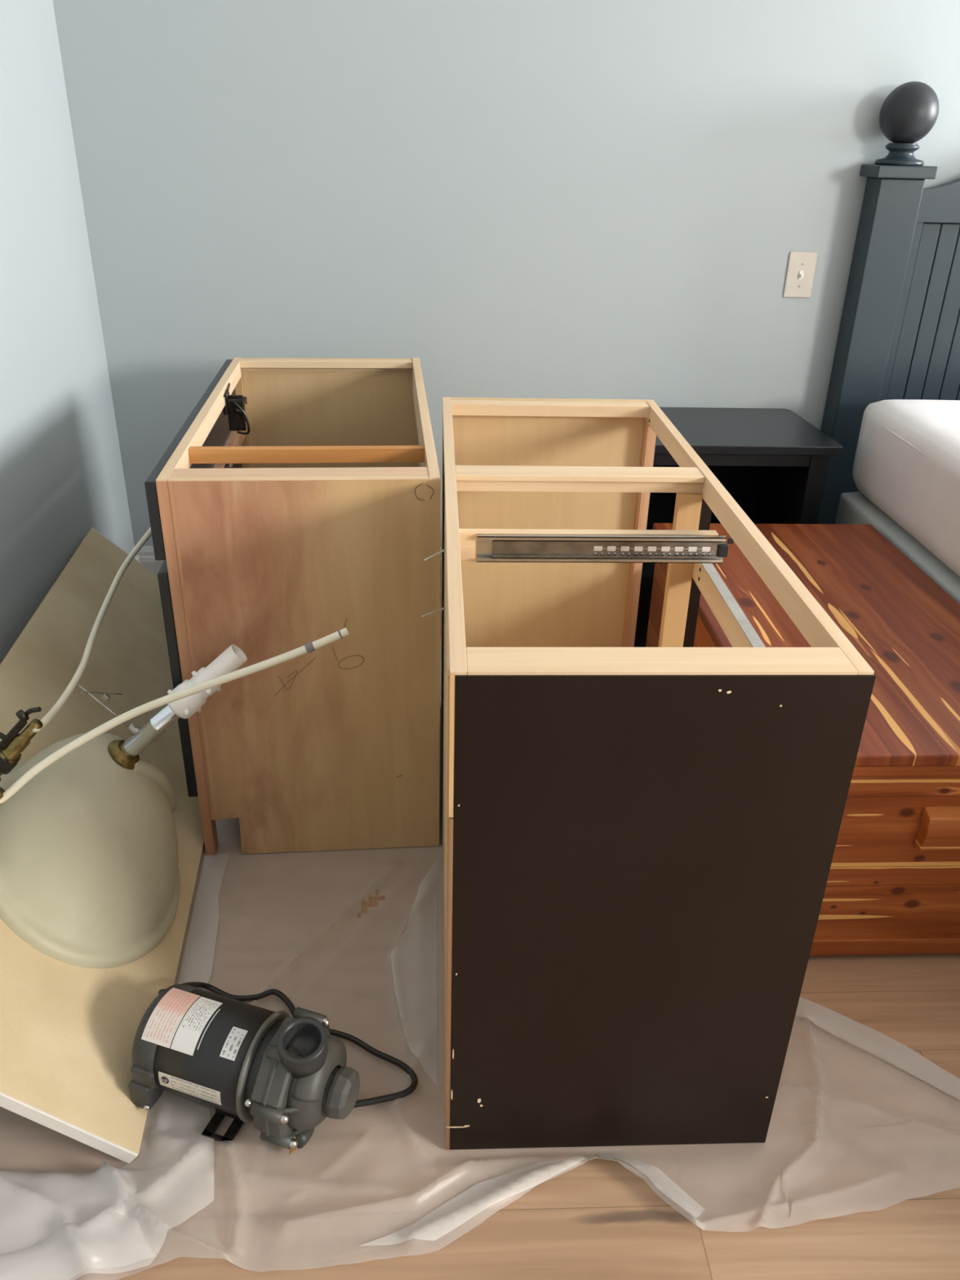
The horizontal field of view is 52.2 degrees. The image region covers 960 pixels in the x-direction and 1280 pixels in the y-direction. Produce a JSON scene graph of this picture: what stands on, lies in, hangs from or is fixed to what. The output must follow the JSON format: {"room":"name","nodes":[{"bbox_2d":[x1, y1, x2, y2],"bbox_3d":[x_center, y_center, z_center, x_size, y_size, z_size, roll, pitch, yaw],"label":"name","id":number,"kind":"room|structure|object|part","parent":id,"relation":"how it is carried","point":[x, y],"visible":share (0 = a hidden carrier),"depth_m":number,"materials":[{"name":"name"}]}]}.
{"room":"bedroom","nodes":[
{"label":"bedroom","id":0,"kind":"room"},
{"bbox_2d":[0,0,134,663],"bbox_3d":[-1.012,-0.212,0.464,0.100,2.550,4.700,0,27,-3],"label":"wall","id":1,"kind":"structure","parent":0,"point":[62,475],"depth_m":2.34,"materials":[{"name":"blue paint"}]},
{"bbox_2d":[129,546,140,562],"bbox_3d":[-0.981,0.853,1.017,0.014,0.152,4.700,0,27,-3],"label":"baseboard","id":2,"kind":"structure","parent":1,"relation":"attached to","point":[136,557],"depth_m":3.06,"materials":[{"name":"paint"}]},
{"bbox_2d":[0,593,959,1279],"bbox_3d":[1.127,0.958,1.166,4.440,0.080,4.900,0,27,-3],"label":"floor","id":3,"kind":"structure","parent":0,"point":[597,1219],"depth_m":1.42,"materials":[{"name":"brown wood"}]},
{"bbox_2d":[0,853,959,1279],"bbox_3d":[-0.081,0.425,1.991,1.881,0.055,1.950,0,27,-3],"label":"plastic sheet","id":4,"kind":"object","parent":3,"relation":"on","point":[55,1225],"visible":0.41,"depth_m":1.37,"materials":[{"name":"white"}]},
{"bbox_2d":[0,527,349,1163],"bbox_3d":[-0.604,0.091,1.959,0.707,0.661,1.619,-2,27,-7],"label":"countertop","id":5,"kind":"structure","parent":4,"relation":"on","point":[102,838],"depth_m":1.64,"materials":[{"name":"beige stone"}]},
{"bbox_3d":[-0.697,0.363,1.714,0.296,0.314,0.463,0,27,-3],"label":"sink bowl","id":6,"kind":"part","parent":5,"relation":"part of","materials":[{"name":"beige ceramic"}]},
{"bbox_3d":[-0.654,0.121,1.750,0.103,0.098,0.034,6,28,9],"label":"pop rod","id":7,"kind":"part","parent":5,"relation":"part of","materials":[{"name":"silver metal"}]},
{"bbox_2d":[128,982,417,1155],"bbox_3d":[-0.310,0.591,1.487,0.422,0.205,0.287,10,29,16],"label":"pump","id":8,"kind":"object","parent":4,"relation":"on","point":[277,1071],"visible":1,"depth_m":1.40,"materials":[{"name":"metal"}]},
{"bbox_3d":[-0.302,0.609,1.542,0.424,0.123,0.173,15,30,25],"label":"power cord","id":9,"kind":"part","parent":8,"relation":"part of","materials":[{"name":"rubber"}]},
{"bbox_3d":[-0.273,0.635,1.432,0.050,0.160,0.160,10,29,16],"label":"pump casing","id":10,"kind":"part","parent":8,"relation":"part of","materials":[{"name":"plastic"}]},
{"bbox_2d":[144,357,440,855],"bbox_3d":[-0.369,-0.149,2.280,0.497,0.794,1.007,-1,27,-5],"label":"vanity cabinet","id":11,"kind":"object","parent":4,"relation":"on","point":[297,503],"visible":0.96,"depth_m":1.84,"materials":[{"name":"brown wood"}]},
{"bbox_3d":[-0.584,-0.017,2.039,0.020,0.479,0.496,-1,27,-5],"label":"door","id":12,"kind":"part","parent":11,"relation":"part of","materials":[{"name":"black paint"}]},
{"bbox_3d":[-0.598,-0.429,2.107,0.018,0.142,0.996,-1,27,-5],"label":"drawer","id":13,"kind":"part","parent":11,"relation":"part of","materials":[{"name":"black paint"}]},
{"bbox_3d":[-0.578,-0.480,2.089,0.019,0.040,1.003,-1,27,-5],"label":"frame rail","id":14,"kind":"part","parent":11,"relation":"part of","materials":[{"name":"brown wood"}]},
{"bbox_3d":[-0.629,-0.246,2.481,0.020,0.479,0.496,-1,27,-5],"label":"door","id":15,"kind":"part","parent":11,"relation":"part of","materials":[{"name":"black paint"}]},
{"bbox_3d":[-0.581,-0.347,2.156,0.019,0.040,0.926,-1,27,-5],"label":"frame rail","id":16,"kind":"part","parent":11,"relation":"part of","materials":[{"name":"brown wood"}]},
{"bbox_3d":[-0.304,0.079,1.844,0.456,0.791,0.012,-1,27,-5],"label":"panel","id":17,"kind":"part","parent":11,"relation":"part of","materials":[{"name":"brown wood"}]},
{"bbox_3d":[-0.394,-0.377,2.721,0.455,0.793,0.014,-1,27,-5],"label":"panel","id":18,"kind":"part","parent":11,"relation":"part of","materials":[{"name":"brown wood"}]},
{"bbox_3d":[-0.126,-0.115,2.323,0.005,0.704,0.978,-1,27,-5],"label":"panel","id":19,"kind":"part","parent":11,"relation":"part of","materials":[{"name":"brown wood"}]},
{"bbox_3d":[-0.124,-0.468,2.142,0.019,0.090,1.004,-1,27,-5],"label":"rail","id":20,"kind":"part","parent":11,"relation":"part of","materials":[{"name":"brown wood"}]},
{"bbox_2d":[421,396,875,1150],"bbox_3d":[0.152,0.102,1.814,0.513,0.798,1.255,0,27,-3],"label":"vanity cabinet","id":21,"kind":"object","parent":4,"relation":"on","point":[639,843],"visible":1,"depth_m":1.28,"materials":[{"name":"brown wood"}]},
{"bbox_3d":[-0.066,0.141,1.827,0.004,0.707,1.251,0,27,-3],"label":"panel","id":22,"kind":"part","parent":21,"relation":"part of","materials":[{"name":"brown wood"}]},
{"bbox_3d":[-0.049,-0.213,1.644,0.019,0.090,1.250,0,27,-3],"label":"rail","id":23,"kind":"part","parent":21,"relation":"part of","materials":[{"name":"brown wood"}]},
{"bbox_3d":[0.137,-0.181,2.363,0.449,0.797,0.018,0,27,-3],"label":"panel","id":24,"kind":"part","parent":21,"relation":"part of","materials":[{"name":"brown wood"}]},
{"bbox_3d":[0.174,-0.283,1.730,0.435,0.033,0.057,0,27,-3],"label":"cross rail","id":25,"kind":"part","parent":21,"relation":"part of","materials":[{"name":"brown wood"}]},
{"bbox_3d":[0.198,0.386,1.267,0.467,0.797,0.018,0,27,-3],"label":"panel","id":26,"kind":"part","parent":21,"relation":"part of","materials":[{"name":"brown wood"}]},
{"bbox_3d":[0.363,0.033,1.882,0.042,0.658,0.022,0,27,-3],"label":"post","id":27,"kind":"part","parent":21,"relation":"part of","materials":[{"name":"brown wood"}]},
{"bbox_3d":[0.411,0.011,1.501,0.019,0.046,0.642,0,27,-3],"label":"frame rail","id":28,"kind":"part","parent":21,"relation":"part of","materials":[{"name":"brown wood"}]},
{"bbox_3d":[0.404,-0.234,1.653,0.018,0.040,1.250,0,27,-3],"label":"frame rail","id":29,"kind":"part","parent":21,"relation":"part of","materials":[{"name":"brown wood"}]},
{"bbox_2d":[633,407,844,647],"bbox_3d":[0.651,-0.318,2.851,0.560,0.620,0.400,0,27,-3],"label":"nightstand","id":30,"kind":"object","parent":3,"relation":"on","point":[773,462],"visible":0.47,"depth_m":2.71,"materials":[{"name":"black laminate"}]},
{"bbox_3d":[0.651,-0.069,2.783,0.415,0.200,0.014,0,27,-3],"label":"drawer","id":31,"kind":"part","parent":30,"relation":"part of","materials":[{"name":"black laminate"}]},
{"bbox_3d":[0.416,-0.306,2.844,0.050,0.596,0.365,0,27,-3],"label":"panel","id":32,"kind":"part","parent":30,"relation":"part of","materials":[{"name":"black laminate"}]},
{"bbox_2d":[640,563,654,584],"bbox_3d":[0.647,-0.243,2.881,0.415,0.020,0.345,0,27,-3],"label":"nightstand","id":33,"kind":"object","parent":30,"relation":"attached to","point":[647,574],"depth_m":2.74,"materials":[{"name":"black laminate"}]},
{"bbox_3d":[0.642,-0.413,2.996,0.415,0.536,0.015,0,27,-3],"label":"panel","id":34,"kind":"part","parent":30,"relation":"part of","materials":[{"name":"black laminate"}]},
{"bbox_3d":[0.880,-0.306,2.865,0.050,0.596,0.365,0,27,-3],"label":"panel","id":35,"kind":"part","parent":30,"relation":"part of","materials":[{"name":"black laminate"}]},
{"bbox_2d":[645,523,959,955],"bbox_3d":[0.742,0.146,2.142,0.568,0.450,1.073,0,27,-3],"label":"cedar chest","id":36,"kind":"object","parent":3,"relation":"on","point":[893,884],"visible":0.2,"depth_m":1.76,"materials":[{"name":"brown wood"}]},
{"bbox_3d":[0.746,-0.047,2.052,0.568,0.024,1.055,0,27,-3],"label":"lid","id":37,"kind":"part","parent":36,"relation":"part of","materials":[{"name":"brown wood"}]},
{"bbox_3d":[0.737,0.319,2.231,0.562,0.038,1.033,0,27,-3],"label":"moulding","id":38,"kind":"part","parent":36,"relation":"part of","materials":[{"name":"brown wood"}]},
{"bbox_3d":[0.760,0.461,1.744,0.540,0.160,0.018,0,27,-3],"label":"drawer","id":39,"kind":"part","parent":36,"relation":"part of","materials":[{"name":"brown wood"}]},
{"bbox_3d":[0.764,0.303,1.663,0.540,0.192,0.018,0,27,-3],"label":"drawer","id":40,"kind":"part","parent":36,"relation":"part of","materials":[{"name":"brown wood"}]},
{"bbox_3d":[0.811,0.322,1.648,0.138,0.085,0.030,0,27,-3],"label":"handle","id":41,"kind":"part","parent":36,"relation":"part of","materials":[{"name":"brown wood"}]},
{"bbox_2d":[817,81,959,524],"bbox_3d":[1.925,-0.257,1.873,1.725,1.465,2.406,0,27,-3],"label":"headboard","id":42,"kind":"object","parent":3,"relation":"on","point":[899,335],"visible":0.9,"depth_m":2.74,"materials":[{"name":"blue wood"}]},
{"bbox_3d":[1.094,-0.680,2.895,0.121,1.242,0.095,0,27,-3],"label":"post","id":43,"kind":"part","parent":42,"relation":"part of","materials":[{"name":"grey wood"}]},
{"bbox_2d":[835,491,959,604],"bbox_3d":[1.869,0.186,1.905,1.614,0.248,2.220,0,27,-3],"label":"box spring","id":44,"kind":"object","parent":42,"relation":"on","point":[854,508],"visible":0.16,"depth_m":2.48,"materials":[{"name":"grey fabric"}]},
{"bbox_2d":[852,399,959,577],"bbox_3d":[1.874,-0.058,1.812,1.594,0.271,2.218,0,27,-3],"label":"mattress","id":45,"kind":"object","parent":44,"relation":"on","point":[907,461],"visible":1,"depth_m":2.42,"materials":[{"name":"white fabric"}]},
{"bbox_3d":[1.908,-0.795,2.894,1.425,0.784,0.014,0,27,-3],"label":"beadboard panel","id":46,"kind":"part","parent":42,"relation":"part of","materials":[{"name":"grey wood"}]},
{"bbox_3d":[1.899,-1.249,2.657,1.465,0.238,0.040,0,27,-3],"label":"rail","id":47,"kind":"part","parent":42,"relation":"part of","materials":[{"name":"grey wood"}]},
{"bbox_2d":[53,0,959,547],"bbox_3d":[1.059,-1.312,2.693,4.440,2.550,0.100,0,27,-3],"label":"wall","id":48,"kind":"structure","parent":0,"point":[579,199],"depth_m":2.63,"materials":[{"name":"blue paint"}]},
{"bbox_2d":[137,546,441,593],"bbox_3d":[1.036,-0.221,3.192,4.240,0.152,0.014,0,27,-3],"label":"baseboard","id":49,"kind":"structure","parent":48,"relation":"attached to","point":[146,556],"depth_m":3.08,"materials":[{"name":"paint"}]},
{"bbox_2d":[782,251,817,297],"bbox_3d":[0.906,-1.029,2.765,0.080,0.122,0.020,0,27,-3],"label":"light switch","id":50,"kind":"object","parent":48,"relation":"attached to","point":[801,269],"visible":1,"depth_m":2.77,"materials":[{"name":"beige plastic"}]}
]}

